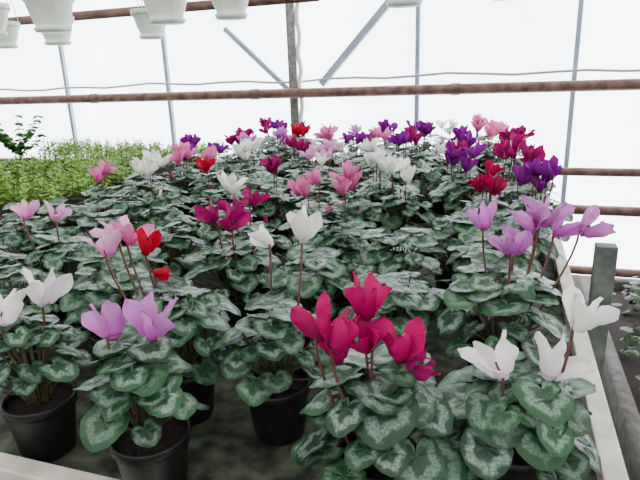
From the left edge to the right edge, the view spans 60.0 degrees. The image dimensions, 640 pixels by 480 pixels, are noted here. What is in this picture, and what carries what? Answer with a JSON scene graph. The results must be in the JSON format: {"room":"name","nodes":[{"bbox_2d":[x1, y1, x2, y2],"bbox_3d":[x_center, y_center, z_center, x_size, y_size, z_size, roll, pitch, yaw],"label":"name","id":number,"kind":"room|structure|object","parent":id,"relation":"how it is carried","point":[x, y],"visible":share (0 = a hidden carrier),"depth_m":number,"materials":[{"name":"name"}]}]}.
{"room":"greenhouse","nodes":[
{"label":"greenhouse","id":0,"kind":"room"},
{"bbox_2d":[0,0,639,278],"bbox_3d":[0.288,-1.085,4.197,9.000,2.600,0.001,4,17,18],"label":"wall","id":1,"kind":"structure","parent":0,"point":[508,36],"depth_m":4.10,"materials":[{"name":"plastic"}]},
{"bbox_2d":[0,78,639,104],"bbox_3d":[0.240,-1.087,4.052,8.900,0.082,0.269,4,17,18],"label":"pipe","id":2,"kind":"object","parent":1,"relation":"attached to","point":[602,84],"visible":1,"depth_m":3.94,"materials":[{"name":"metal"}]},
{"bbox_2d":[1,158,639,176],"bbox_3d":[0.261,-0.566,4.212,8.900,0.063,0.260,4,17,18],"label":"pipe","id":3,"kind":"object","parent":1,"relation":"attached to","point":[566,171],"visible":0.07,"depth_m":3.58,"materials":[{"name":"metal"}]},
{"bbox_2d":[552,205,639,216],"bbox_3d":[0.269,-0.321,4.282,8.900,0.075,0.265,4,17,18],"label":"pipe","id":4,"kind":"object","parent":1,"relation":"attached to","point":[626,211],"visible":0.06,"depth_m":3.62,"materials":[{"name":"metal"}]},
{"bbox_2d":[569,265,639,278],"bbox_3d":[0.284,0.085,4.405,8.900,0.068,0.262,4,17,18],"label":"pipe","id":5,"kind":"object","parent":1,"relation":"attached to","point":[574,269],"visible":0.05,"depth_m":3.73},
{"bbox_2d":[571,274,639,288],"bbox_3d":[-0.737,1.166,1.502,9.000,0.100,6.800,4,17,18],"label":"floor","id":6,"kind":"structure","parent":0,"point":[575,278],"depth_m":3.96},
{"bbox_2d":[285,3,305,138],"bbox_3d":[-0.170,-1.065,4.187,0.110,2.606,0.041,4,17,18],"label":"upright","id":7,"kind":"object","parent":6,"relation":"on","point":[291,10],"visible":0.34,"depth_m":4.09,"materials":[{"name":"white"}]},
{"bbox_2d":[0,159,628,479],"bbox_3d":[-0.750,0.290,2.721,3.485,0.882,3.217,4,17,18],"label":"bench","id":8,"kind":"object","parent":6,"relation":"on","point":[225,446],"visible":0.02,"depth_m":1.00,"materials":[{"name":"metal"}]},
{"bbox_2d":[0,167,30,210],"bbox_3d":[-1.731,-0.237,2.760,0.486,0.238,0.453,4,17,18],"label":"tray","id":9,"kind":"object","parent":8,"relation":"on","point":[3,175],"visible":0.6,"depth_m":2.77,"materials":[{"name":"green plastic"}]},
{"bbox_2d":[0,245,45,298],"bbox_3d":[-0.824,0.137,1.378,0.265,0.247,0.244,-18,23,-42],"label":"potted cyclamen","id":10,"kind":"object","parent":8,"relation":"on","point":[5,256],"visible":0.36,"depth_m":1.39,"materials":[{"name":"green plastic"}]},
{"bbox_2d":[0,114,47,179],"bbox_3d":[-1.963,-0.599,3.651,0.300,0.437,0.428,10,21,36],"label":"potted shrub","id":11,"kind":"object","parent":8,"relation":"on","point":[7,142],"visible":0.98,"depth_m":3.64,"materials":[{"name":"green plant"}]},
{"bbox_2d":[0,198,66,254],"bbox_3d":[-1.006,-0.019,1.926,0.240,0.245,0.231,-9,18,-21],"label":"potted cyclamen","id":12,"kind":"object","parent":8,"relation":"on","point":[10,217],"visible":0.26,"depth_m":1.89,"materials":[{"name":"green plant"}]},
{"bbox_2d":[0,216,72,300],"bbox_3d":[-0.884,0.053,1.666,0.248,0.249,0.271,4,17,18],"label":"potted cyclamen","id":13,"kind":"object","parent":8,"relation":"on","point":[10,237],"visible":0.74,"depth_m":1.63,"materials":[{"name":"green plant"}]},
{"bbox_2d":[0,263,80,376],"bbox_3d":[-0.670,0.172,1.247,0.263,0.244,0.256,4,17,18],"label":"potted cyclamen","id":14,"kind":"object","parent":8,"relation":"on","point":[12,270],"visible":0.42,"depth_m":1.21,"materials":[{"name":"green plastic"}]},
{"bbox_2d":[0,149,88,197],"bbox_3d":[-1.602,-0.364,3.134,0.476,0.257,0.456,4,17,18],"label":"tray","id":15,"kind":"object","parent":8,"relation":"on","point":[36,165],"visible":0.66,"depth_m":3.09,"materials":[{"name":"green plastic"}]},
{"bbox_2d":[0,268,92,462],"bbox_3d":[-0.485,0.205,0.941,0.187,0.344,0.186,-4,17,-6],"label":"potted cyclamen","id":16,"kind":"object","parent":8,"relation":"on","point":[39,412],"visible":1,"depth_m":0.92,"materials":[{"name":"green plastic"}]},
{"bbox_2d":[6,199,99,328],"bbox_3d":[-0.679,0.064,1.430,0.265,0.347,0.253,4,17,18],"label":"potted cyclamen","id":17,"kind":"object","parent":8,"relation":"on","point":[56,255],"visible":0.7,"depth_m":1.42,"materials":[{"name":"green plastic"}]},
{"bbox_2d":[0,168,110,230],"bbox_3d":[-1.279,-0.201,2.607,0.480,0.224,0.452,4,17,18],"label":"tray","id":18,"kind":"object","parent":8,"relation":"on","point":[28,190],"visible":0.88,"depth_m":2.55,"materials":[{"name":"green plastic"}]},
{"bbox_2d":[34,197,97,273],"bbox_3d":[-0.837,-0.011,1.867,0.233,0.253,0.226,-7,17,-17],"label":"potted cyclamen","id":19,"kind":"object","parent":8,"relation":"on","point":[81,210],"visible":0.33,"depth_m":1.84,"materials":[{"name":"green plant"}]},
{"bbox_2d":[37,136,110,174],"bbox_3d":[-1.773,-0.626,4.036,0.496,0.256,0.461,4,17,18],"label":"tray","id":20,"kind":"object","parent":8,"relation":"on","point":[68,146],"visible":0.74,"depth_m":3.95,"materials":[{"name":"green plant"}]},
{"bbox_2d":[41,145,131,182],"bbox_3d":[-1.464,-0.466,3.514,0.500,0.226,0.445,4,17,18],"label":"tray","id":21,"kind":"object","parent":8,"relation":"on","point":[92,155],"visible":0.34,"depth_m":3.48,"materials":[{"name":"green plant"}]},
{"bbox_2d":[77,159,130,240],"bbox_3d":[-0.824,-0.132,2.117,0.241,0.341,0.253,4,17,18],"label":"potted cyclamen","id":22,"kind":"object","parent":8,"relation":"on","point":[99,173],"visible":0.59,"depth_m":2.11,"materials":[{"name":"green plant"}]},
{"bbox_2d":[53,153,160,199],"bbox_3d":[-1.141,-0.330,2.993,0.488,0.241,0.442,5,18,22],"label":"tray","id":23,"kind":"object","parent":8,"relation":"on","point":[111,176],"visible":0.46,"depth_m":2.89,"materials":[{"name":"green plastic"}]},
{"bbox_2d":[75,209,138,274],"bbox_3d":[-0.640,0.035,1.705,0.230,0.242,0.264,4,17,18],"label":"potted cyclamen","id":24,"kind":"object","parent":8,"relation":"on","point":[92,220],"visible":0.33,"depth_m":1.66,"materials":[{"name":"green plant"}]},
{"bbox_2d":[60,259,179,374],"bbox_3d":[-0.429,0.173,1.197,0.256,0.254,0.276,4,17,18],"label":"potted cyclamen","id":25,"kind":"object","parent":8,"relation":"on","point":[102,291],"visible":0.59,"depth_m":1.13,"materials":[{"name":"green plant"}]},
{"bbox_2d":[71,243,174,305],"bbox_3d":[-0.479,0.133,1.338,0.248,0.253,0.266,4,17,18],"label":"potted cyclamen","id":26,"kind":"object","parent":8,"relation":"on","point":[138,258],"visible":0.33,"depth_m":1.30,"materials":[{"name":"green plant"}]},
{"bbox_2d":[96,189,160,245],"bbox_3d":[-0.688,-0.054,1.995,0.248,0.251,0.236,4,17,18],"label":"potted cyclamen","id":27,"kind":"object","parent":8,"relation":"on","point":[110,204],"visible":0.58,"depth_m":1.94,"materials":[{"name":"green plant"}]},
{"bbox_2d":[91,137,168,170],"bbox_3d":[-1.334,-0.590,3.891,0.484,0.239,0.446,4,17,18],"label":"tray","id":28,"kind":"object","parent":8,"relation":"on","point":[134,144],"visible":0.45,"depth_m":3.83,"materials":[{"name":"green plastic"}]},
{"bbox_2d":[73,291,208,479],"bbox_3d":[-0.262,0.239,0.827,0.184,0.328,0.183,-9,18,-21],"label":"potted cyclamen","id":29,"kind":"object","parent":8,"relation":"on","point":[151,443],"visible":1,"depth_m":0.79,"materials":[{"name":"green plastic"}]},
{"bbox_2d":[122,148,171,220],"bbox_3d":[-0.727,-0.201,2.306,0.231,0.357,0.239,-2,17,1],"label":"potted cyclamen","id":30,"kind":"object","parent":8,"relation":"on","point":[133,191],"visible":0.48,"depth_m":2.27,"materials":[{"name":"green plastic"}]},
{"bbox_2d":[106,141,202,183],"bbox_3d":[-1.020,-0.454,3.367,0.472,0.256,0.432,5,18,21],"label":"tray","id":31,"kind":"object","parent":8,"relation":"on","point":[139,153],"visible":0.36,"depth_m":3.32,"materials":[{"name":"green plant"}]},
{"bbox_2d":[129,151,192,233],"bbox_3d":[-0.622,-0.151,2.121,0.258,0.360,0.244,4,17,18],"label":"potted cyclamen","id":32,"kind":"object","parent":8,"relation":"on","point":[171,194],"visible":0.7,"depth_m":2.08,"materials":[{"name":"green plant"}]},
{"bbox_2d":[78,215,245,425],"bbox_3d":[-0.262,0.148,1.023,0.257,0.389,0.249,-16,21,-39],"label":"potted cyclamen","id":33,"kind":"object","parent":8,"relation":"on","point":[198,309],"visible":0.65,"depth_m":0.98,"materials":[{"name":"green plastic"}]},
{"bbox_2d":[133,222,209,307],"bbox_3d":[-0.415,0.075,1.536,0.244,0.248,0.235,4,17,18],"label":"potted cyclamen","id":34,"kind":"object","parent":8,"relation":"on","point":[173,242],"visible":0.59,"depth_m":1.49,"materials":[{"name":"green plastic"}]},
{"bbox_2d":[136,203,206,266],"bbox_3d":[-0.468,0.001,1.794,0.239,0.246,0.242,-1,17,3],"label":"potted cyclamen","id":35,"kind":"object","parent":8,"relation":"on","point":[172,215],"visible":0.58,"depth_m":1.74,"materials":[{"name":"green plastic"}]},
{"bbox_2d":[160,141,207,221],"bbox_3d":[-0.613,-0.264,2.499,0.216,0.359,0.234,-5,17,-9],"label":"potted cyclamen","id":36,"kind":"object","parent":8,"relation":"on","point":[183,150],"visible":0.72,"depth_m":2.46,"materials":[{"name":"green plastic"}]},
{"bbox_2d":[172,133,202,183],"bbox_3d":[-0.692,-0.402,2.991,0.232,0.348,0.230,4,17,18],"label":"potted cyclamen","id":37,"kind":"object","parent":8,"relation":"on","point":[191,138],"visible":0.25,"depth_m":2.92,"materials":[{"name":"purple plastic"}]},
{"bbox_2d":[186,144,231,223],"bbox_3d":[-0.460,-0.226,2.358,0.222,0.357,0.248,-4,17,-6],"label":"potted cyclamen","id":38,"kind":"object","parent":8,"relation":"on","point":[210,152],"visible":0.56,"depth_m":2.30,"materials":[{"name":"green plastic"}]},
{"bbox_2d":[199,142,235,181],"bbox_3d":[-0.522,-0.344,2.829,0.258,0.319,0.234,4,17,18],"label":"potted cyclamen","id":39,"kind":"object","parent":8,"relation":"on","point":[220,149],"visible":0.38,"depth_m":2.78,"materials":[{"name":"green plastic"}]},
{"bbox_2d":[189,155,253,245],"bbox_3d":[-0.356,-0.125,2.005,0.245,0.358,0.230,4,17,18],"label":"potted cyclamen","id":40,"kind":"object","parent":8,"relation":"on","point":[205,164],"visible":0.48,"depth_m":1.97,"materials":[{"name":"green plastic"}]},
{"bbox_2d":[193,170,256,281],"bbox_3d":[-0.293,-0.042,1.738,0.233,0.346,0.241,-5,17,-10],"label":"potted cyclamen","id":41,"kind":"object","parent":8,"relation":"on","point":[228,183],"visible":0.28,"depth_m":1.70,"materials":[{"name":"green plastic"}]},
{"bbox_2d":[202,159,248,203],"bbox_3d":[-0.470,-0.258,2.657,0.241,0.249,0.243,4,17,18],"label":"potted cyclamen","id":42,"kind":"object","parent":8,"relation":"on","point":[234,167],"visible":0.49,"depth_m":2.63,"materials":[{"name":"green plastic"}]},
{"bbox_2d":[182,197,281,339],"bbox_3d":[-0.216,0.069,1.358,0.244,0.346,0.239,8,20,31],"label":"potted cyclamen","id":43,"kind":"object","parent":8,"relation":"on","point":[239,292],"visible":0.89,"depth_m":1.31,"materials":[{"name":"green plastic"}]},
{"bbox_2d":[224,127,257,170],"bbox_3d":[-0.436,-0.448,3.090,0.228,0.362,0.229,4,17,18],"label":"potted cyclamen","id":44,"kind":"object","parent":8,"relation":"on","point":[231,139],"visible":0.24,"depth_m":3.05,"materials":[{"name":"green plant"}]},
{"bbox_2d":[226,131,265,172],"bbox_3d":[-0.366,-0.394,2.923,0.231,0.350,0.240,-10,18,-25],"label":"potted cyclamen","id":45,"kind":"object","parent":8,"relation":"on","point":[243,135],"visible":0.36,"depth_m":2.91,"materials":[{"name":"green plant"}]},
{"bbox_2d":[232,137,266,198],"bbox_3d":[-0.302,-0.299,2.575,0.244,0.362,0.244,4,17,18],"label":"potted cyclamen","id":46,"kind":"object","parent":8,"relation":"on","point":[243,150],"visible":0.48,"depth_m":2.52,"materials":[{"name":"white plant"}]},
{"bbox_2d":[208,186,294,309],"bbox_3d":[-0.189,0.020,1.533,0.271,0.338,0.242,4,17,18],"label":"potted cyclamen","id":47,"kind":"object","parent":8,"relation":"on","point":[280,241],"visible":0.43,"depth_m":1.51,"materials":[{"name":"green plant"}]},
{"bbox_2d":[239,167,287,222],"bbox_3d":[-0.257,-0.186,2.399,0.239,0.242,0.229,4,17,18],"label":"potted cyclamen","id":48,"kind":"object","parent":8,"relation":"on","point":[258,174],"visible":0.25,"depth_m":2.35,"materials":[{"name":"green plant"}]},
{"bbox_2d":[239,174,293,221],"bbox_3d":[-0.210,-0.134,2.202,0.219,0.252,0.250,-11,19,-28],"label":"potted cyclamen","id":49,"kind":"object","parent":8,"relation":"on","point":[255,182],"visible":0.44,"depth_m":2.16,"materials":[{"name":"green plant"}]},
{"bbox_2d":[210,204,330,445],"bbox_3d":[-0.082,0.153,0.952,0.208,0.408,0.217,4,17,18],"label":"potted cyclamen","id":50,"kind":"object","parent":8,"relation":"on","point":[276,392],"visible":0.93,"depth_m":0.94,"materials":[{"name":"green plant"}]},
{"bbox_2d":[245,154,301,253],"bbox_3d":[-0.175,-0.134,2.012,0.240,0.359,0.227,4,17,18],"label":"potted cyclamen","id":51,"kind":"object","parent":8,"relation":"on","point":[271,165],"visible":0.65,"depth_m":1.97,"materials":[{"name":"green plant"}]},
{"bbox_2d":[266,126,304,179],"bbox_3d":[-0.202,-0.455,3.078,0.229,0.365,0.227,-6,17,-14],"label":"potted cyclamen","id":52,"kind":"object","parent":8,"relation":"on","point":[281,133],"visible":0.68,"depth_m":3.03,"materials":[{"name":"green plant"}]},
{"bbox_2d":[269,170,322,228],"bbox_3d":[-0.102,-0.172,2.331,0.248,0.244,0.236,-3,17,-3],"label":"potted cyclamen","id":53,"kind":"object","parent":8,"relation":"on","point":[294,176],"visible":0.23,"depth_m":2.29,"materials":[{"name":"green plant"}]},
{"bbox_2d":[278,134,316,196],"bbox_3d":[-0.119,-0.360,2.787,0.261,0.344,0.227,4,17,18],"label":"potted cyclamen","id":54,"kind":"object","parent":8,"relation":"on","point":[292,142],"visible":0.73,"depth_m":2.74,"materials":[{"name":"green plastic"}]},
{"bbox_2d":[276,164,345,270],"bbox_3d":[-0.012,-0.061,1.743,0.242,0.360,0.245,-8,18,-19],"label":"potted cyclamen","id":55,"kind":"object","parent":8,"relation":"on","point":[301,186],"visible":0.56,"depth_m":1.70,"materials":[{"name":"pink plant"}]},
{"bbox_2d":[261,244,361,352],"bbox_3d":[-0.029,0.141,1.257,0.239,0.253,0.262,-18,23,-42],"label":"potted cyclamen","id":56,"kind":"object","parent":8,"relation":"on","point":[323,262],"visible":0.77,"depth_m":1.20,"materials":[{"name":"green plant"}]},
{"bbox_2d":[279,186,348,221],"bbox_3d":[-0.021,-0.074,1.983,0.255,0.250,0.227,4,17,18],"label":"potted cyclamen","id":57,"kind":"object","parent":8,"relation":"on","point":[327,196],"visible":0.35,"depth_m":1.94,"materials":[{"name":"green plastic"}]},
{"bbox_2d":[300,138,343,195],"bbox_3d":[0.006,-0.284,2.501,0.222,0.353,0.252,4,17,18],"label":"potted cyclamen","id":58,"kind":"object","parent":8,"relation":"on","point":[328,146],"visible":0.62,"depth_m":2.45,"materials":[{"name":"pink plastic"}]},
{"bbox_2d":[308,152,353,215],"bbox_3d":[0.021,-0.190,2.238,0.251,0.323,0.241,-16,22,-39],"label":"potted cyclamen","id":59,"kind":"object","parent":8,"relation":"on","point":[324,182],"visible":0.34,"depth_m":2.20,"materials":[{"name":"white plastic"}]},
{"bbox_2d":[312,123,350,177],"bbox_3d":[0.054,-0.471,3.095,0.225,0.368,0.234,-16,21,-38],"label":"potted cyclamen","id":60,"kind":"object","parent":8,"relation":"on","point":[327,133],"visible":0.45,"depth_m":3.03,"materials":[{"name":"pink plant"}]},
{"bbox_2d":[290,220,377,309],"bbox_3d":[0.042,0.065,1.511,0.242,0.249,0.259,4,17,18],"label":"potted cyclamen","id":61,"kind":"object","parent":8,"relation":"on","point":[320,239],"visible":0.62,"depth_m":1.46,"materials":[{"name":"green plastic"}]},
{"bbox_2d":[334,131,372,192],"bbox_3d":[0.168,-0.371,2.782,0.230,0.349,0.230,13,22,40],"label":"potted cyclamen","id":62,"kind":"object","parent":8,"relation":"on","point":[359,137],"visible":0.47,"depth_m":2.73,"materials":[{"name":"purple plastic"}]},
{"bbox_2d":[323,160,391,258],"bbox_3d":[0.098,-0.072,1.767,0.251,0.361,0.251,4,17,18],"label":"potted cyclamen","id":63,"kind":"object","parent":8,"relation":"on","point":[351,177],"visible":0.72,"depth_m":1.74,"materials":[{"name":"green plant"}]},
{"bbox_2d":[358,126,392,175],"bbox_3d":[0.299,-0.429,2.948,0.263,0.355,0.223,4,17,18],"label":"potted cyclamen","id":64,"kind":"object","parent":8,"relation":"on","point":[377,132],"visible":0.22,"depth_m":2.92,"materials":[{"name":"pink plant"}]},
{"bbox_2d":[347,147,404,244],"bbox_3d":[0.214,-0.162,2.053,0.247,0.362,0.230,4,17,18],"label":"potted cyclamen","id":65,"kind":"object","parent":8,"relation":"on","point":[371,157],"visible":0.52,"depth_m":2.02,"materials":[{"name":"green plant"}]},
{"bbox_2d":[290,271,466,479],"bbox_3d":[0.084,0.223,0.768,0.244,0.367,0.237,4,17,18],"label":"potted cyclamen","id":66,"kind":"object","parent":8,"relation":"on","point":[394,393],"visible":1,"depth_m":0.72,"materials":[{"name":"green plant"}]},
{"bbox_2d":[355,137,403,210],"bbox_3d":[0.264,-0.259,2.373,0.239,0.360,0.240,4,17,18],"label":"potted cyclamen","id":67,"kind":"object","parent":8,"relation":"on","point":[371,146],"visible":0.31,"depth_m":2.33,"materials":[{"name":"white plant"}]},
{"bbox_2d":[366,118,406,179],"bbox_3d":[0.386,-0.527,3.235,0.261,0.374,0.227,4,17,18],"label":"potted cyclamen","id":68,"kind":"object","parent":8,"relation":"on","point":[384,124],"visible":0.38,"depth_m":3.18,"materials":[{"name":"purple plant"}]},
{"bbox_2d":[359,169,417,214],"bbox_3d":[0.273,-0.154,2.209,0.233,0.252,0.247,4,17,18],"label":"potted cyclamen","id":69,"kind":"object","parent":8,"relation":"on","point":[385,176],"visible":0.3,"depth_m":2.18,"materials":[{"name":"green plant"}]},
{"bbox_2d":[347,227,446,319],"bbox_3d":[0.188,0.094,1.405,0.252,0.243,0.270,4,17,18],"label":"potted cyclamen","id":70,"kind":"object","parent":8,"relation":"on","point":[421,241],"visible":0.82,"depth_m":1.34,"materials":[{"name":"green plant"}]},
{"bbox_2d":[338,271,455,349],"bbox_3d":[0.164,0.183,1.122,0.245,0.235,0.254,4,17,18],"label":"potted cyclamen","id":71,"kind":"object","parent":8,"relation":"on","point":[415,296],"visible":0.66,"depth_m":1.05,"materials":[{"name":"green plant"}]},
{"bbox_2d":[364,154,436,255],"bbox_3d":[0.283,-0.119,1.905,0.235,0.358,0.236,-15,21,-36],"label":"potted cyclamen","id":72,"kind":"object","parent":8,"relation":"on","point":[391,164],"visible":0.87,"depth_m":1.86,"materials":[{"name":"green plant"}]},
{"bbox_2d":[381,131,432,180],"bbox_3d":[0.415,-0.339,2.627,0.226,0.357,0.235,-11,19,-28],"label":"potted cyclamen","id":73,"kind":"object","parent":8,"relation":"on","point":[398,139],"visible":0.38,"depth_m":2.57,"materials":[{"name":"purple plant"}]},
{"bbox_2d":[396,126,432,193],"bbox_3d":[0.481,-0.404,2.842,0.254,0.354,0.221,-8,18,-20],"label":"potted cyclamen","id":74,"kind":"object","parent":8,"relation":"on","point":[413,137],"visible":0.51,"depth_m":2.81,"materials":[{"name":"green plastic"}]},
{"bbox_2d":[393,166,441,222],"bbox_3d":[0.426,-0.195,2.362,0.232,0.233,0.236,13,22,41],"label":"potted cyclamen","id":75,"kind":"object","parent":8,"relation":"on","point":[432,176],"visible":0.38,"depth_m":2.32,"materials":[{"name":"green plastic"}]},
{"bbox_2d":[406,119,442,185],"bbox_3d":[0.574,-0.486,3.087,0.228,0.366,0.248,4,17,18],"label":"potted cyclamen","id":76,"kind":"object","parent":8,"relation":"on","point":[426,127],"visible":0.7,"depth_m":3.05,"materials":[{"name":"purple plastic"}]},
{"bbox_2d":[418,139,460,213],"bbox_3d":[0.532,-0.284,2.479,0.220,0.328,0.236,4,17,18],"label":"potted cyclamen","id":77,"kind":"object","parent":8,"relation":"on","point":[437,207],"visible":0.35,"depth_m":2.48,"materials":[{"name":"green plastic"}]},
{"bbox_2d":[428,118,457,174],"bbox_3d":[0.751,-0.547,3.292,0.244,0.353,0.226,4,17,18],"label":"potted cyclamen","id":78,"kind":"object","parent":8,"relation":"on","point":[439,123],"visible":0.25,"depth_m":3.27,"materials":[{"name":"white plant"}]},
{"bbox_2d":[429,140,485,238],"bbox_3d":[0.538,-0.186,2.080,0.244,0.369,0.245,4,17,18],"label":"potted cyclamen","id":79,"kind":"object","parent":8,"relation":"on","point":[454,158],"visible":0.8,"depth_m":2.06,"materials":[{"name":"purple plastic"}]},
{"bbox_2d":[423,211,494,289],"bbox_3d":[0.381,0.052,1.524,0.247,0.241,0.241,-5,17,-9],"label":"potted cyclamen","id":80,"kind":"object","parent":8,"relation":"on","point":[443,228],"visible":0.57,"depth_m":1.47,"materials":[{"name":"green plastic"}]},
{"bbox_2d":[429,139,488,205],"bbox_3d":[0.573,-0.238,2.275,0.252,0.355,0.235,4,17,18],"label":"potted cyclamen","id":81,"kind":"object","parent":8,"relation":"on","point":[459,144],"visible":0.35,"depth_m":2.23,"materials":[{"name":"green plant"}]},
{"bbox_2d":[443,124,485,194],"bbox_3d":[0.691,-0.385,2.727,0.254,0.369,0.213,4,17,18],"label":"potted cyclamen","id":82,"kind":"object","parent":8,"relation":"on","point":[461,133],"visible":0.36,"depth_m":2.67,"materials":[{"name":"purple plant"}]},
{"bbox_2d":[450,159,511,268],"bbox_3d":[0.510,-0.067,1.712,0.243,0.353,0.232,4,17,18],"label":"potted cyclamen","id":83,"kind":"object","parent":8,"relation":"on","point":[496,185],"visible":0.44,"depth_m":1.68,"materials":[{"name":"red plant"}]},
{"bbox_2d":[471,114,493,173],"bbox_3d":[0.977,-0.580,3.353,0.207,0.366,0.242,12,22,40],"label":"potted cyclamen","id":84,"kind":"object","parent":8,"relation":"on","point":[478,123],"visible":0.43,"depth_m":3.30,"materials":[{"name":"pink plant"}]},
{"bbox_2d":[429,230,548,330],"bbox_3d":[0.404,0.109,1.325,0.262,0.245,0.226,-18,23,-42],"label":"potted cyclamen","id":85,"kind":"object","parent":8,"relation":"on","point":[461,252],"visible":0.38,"depth_m":1.30,"materials":[{"name":"green plant"}]},
{"bbox_2d":[475,120,512,189],"bbox_3d":[0.925,-0.444,2.907,0.242,0.364,0.243,4,17,18],"label":"potted cyclamen","id":86,"kind":"object","parent":8,"relation":"on","point":[496,127],"visible":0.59,"depth_m":2.87,"materials":[{"name":"pink plant"}]},
{"bbox_2d":[485,131,527,216],"bbox_3d":[0.754,-0.262,2.305,0.224,0.370,0.246,-15,21,-36],"label":"potted cyclamen","id":87,"kind":"object","parent":8,"relation":"on","point":[503,150],"visible":0.48,"depth_m":2.25,"materials":[{"name":"purple plant"}]},
{"bbox_2d":[478,183,544,231],"bbox_3d":[0.679,-0.071,1.905,0.219,0.240,0.234,-16,22,-39],"label":"potted cyclamen","id":88,"kind":"object","parent":8,"relation":"on","point":[523,189],"visible":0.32,"depth_m":1.86,"materials":[{"name":"green plant"}]},
{"bbox_2d":[467,211,564,282],"bbox_3d":[0.535,0.043,1.533,0.266,0.242,0.237,4,17,18],"label":"potted cyclamen","id":89,"kind":"object","parent":8,"relation":"on","point":[544,238],"visible":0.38,"depth_m":1.48,"materials":[{"name":"green plant"}]},
{"bbox_2d":[496,124,541,193],"bbox_3d":[0.919,-0.347,2.579,0.236,0.365,0.258,4,17,18],"label":"potted cyclamen","id":90,"kind":"object","parent":8,"relation":"on","point":[521,129],"visible":0.27,"depth_m":2.56,"materials":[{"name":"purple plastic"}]},
{"bbox_2d":[427,194,615,370],"bbox_3d":[0.353,0.115,1.043,0.305,0.399,0.263,11,21,37],"label":"potted cyclamen","id":91,"kind":"object","parent":8,"relation":"on","point":[520,288],"visible":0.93,"depth_m":1.00,"materials":[{"name":"green plant"}]},
{"bbox_2d":[437,285,619,479],"bbox_3d":[0.269,0.226,0.783,0.233,0.340,0.240,12,22,40],"label":"potted cyclamen","id":92,"kind":"object","parent":8,"relation":"on","point":[525,426],"visible":0.95,"depth_m":0.73,"materials":[{"name":"green plant"}]},
{"bbox_2d":[498,141,561,210],"bbox_3d":[0.774,-0.179,2.038,0.212,0.363,0.260,-1,17,4],"label":"potted cyclamen","id":93,"kind":"object","parent":8,"relation":"on","point":[530,152],"visible":0.34,"depth_m":2.00,"materials":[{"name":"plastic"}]},
{"bbox_2d":[503,155,572,267],"bbox_3d":[0.635,-0.076,1.691,0.252,0.374,0.253,4,17,18],"label":"potted cyclamen","id":94,"kind":"object","parent":8,"relation":"on","point":[549,169],"visible":0.41,"depth_m":1.66,"materials":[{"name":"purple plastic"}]},
{"bbox_2d":[58,0,583,225],"bbox_3d":[0.274,-1.073,4.159,9.000,2.600,0.065,4,17,18],"label":"frame","id":95,"kind":"object","parent":6,"relation":"on","point":[383,8],"visible":0.5,"depth_m":4.04,"materials":[{"name":"paint"}]},
{"bbox_2d":[0,69,639,91],"bbox_3d":[0.258,-1.193,4.086,8.901,0.047,0.018,4,17,18],"label":"cable","id":96,"kind":"object","parent":95,"relation":"attached to","point":[571,70],"visible":1,"depth_m":4.09,"materials":[{"name":"grey metal"}]},
{"bbox_2d":[587,242,618,381],"bbox_3d":[0.699,0.519,1.463,0.066,1.060,0.080,4,17,18],"label":"wooden support post","id":97,"kind":"object","parent":6,"relation":"on","point":[605,255],"visible":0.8,"depth_m":1.32,"materials":[{"name":"grey wood"}]},
{"bbox_2d":[578,276,639,479],"bbox_3d":[2.219,0.782,1.843,2.170,0.234,3.220,4,17,18],"label":"bed","id":98,"kind":"object","parent":6,"relation":"on","point":[621,372],"visible":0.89,"depth_m":2.56,"materials":[{"name":"soil"}]},
{"label":"wall","id":99,"kind":"structure","parent":0,"visible":0},
{"bbox_2d":[8,0,318,24],"bbox_3d":[-2.232,-1.301,3.374,4.690,0.047,0.047,4,17,18],"label":"pipe","id":100,"kind":"object","parent":99,"relation":"attached to","point":[204,5],"visible":0.51,"depth_m":2.96,"materials":[{"name":"metal"}]},
{"bbox_3d":[-0.362,-1.612,2.124,8.980,0.035,0.666,4,17,18],"label":"rail","id":101,"kind":"object","parent":99,"relation":"attached to","visible":0},
{"bbox_2d":[0,0,9,37],"bbox_3d":[-1.416,-1.239,2.260,0.178,0.772,0.178,4,17,18],"label":"flower pot","id":102,"kind":"object","parent":101,"relation":"hanging from","point":[4,7],"visible":1,"depth_m":2.34,"materials":[{"name":"plastic"}]},
{"bbox_2d":[0,1,20,48],"bbox_3d":[-1.786,-1.452,3.018,0.188,0.772,0.188,4,17,18],"label":"flower pot","id":103,"kind":"object","parent":101,"relation":"hanging from","point":[9,42],"visible":0.87,"depth_m":3.08,"materials":[{"name":"plastic"}]},
{"bbox_2d":[22,0,75,32],"bbox_3d":[-1.103,-1.220,2.157,0.208,0.772,0.208,4,17,18],"label":"flower pot","id":104,"kind":"object","parent":101,"relation":"hanging from","point":[48,16],"visible":1,"depth_m":2.20,"materials":[{"name":"plastic"}]},
{"bbox_2d":[42,15,73,45],"bbox_3d":[-1.435,-1.430,2.902,0.198,0.772,0.198,4,17,18],"label":"flower pot","id":105,"kind":"object","parent":101,"relation":"hanging from","point":[51,39],"visible":0.5,"depth_m":2.96,"materials":[{"name":"plastic"}]},
{"bbox_2d":[130,0,165,39],"bbox_3d":[-0.866,-1.395,2.715,0.188,0.772,0.188,4,17,18],"label":"flower pot","id":106,"kind":"object","parent":101,"relation":"hanging from","point":[148,31],"visible":0.64,"depth_m":2.76,"materials":[{"name":"plastic"}]},
{"bbox_2d":[143,0,186,24],"bbox_3d":[-0.591,-1.188,1.988,0.198,0.772,0.198,4,17,18],"label":"flower pot","id":107,"kind":"object","parent":101,"relation":"hanging from","point":[161,12],"visible":1,"depth_m":2.04,"materials":[{"name":"plastic"}]},
{"bbox_2d":[211,0,248,20],"bbox_3d":[-0.335,-1.173,1.904,0.168,0.772,0.168,4,17,18],"label":"flower pot","id":108,"kind":"object","parent":101,"relation":"hanging from","point":[227,10],"visible":1,"depth_m":1.96,"materials":[{"name":"plastic"}]},
{"bbox_2d":[386,0,422,7],"bbox_3d":[0.263,-1.136,1.707,0.168,0.772,0.168,4,17,18],"label":"flower pot","id":109,"kind":"object","parent":101,"relation":"hanging from","point":[390,3],"visible":1,"depth_m":1.78,"materials":[{"name":"plastic"}]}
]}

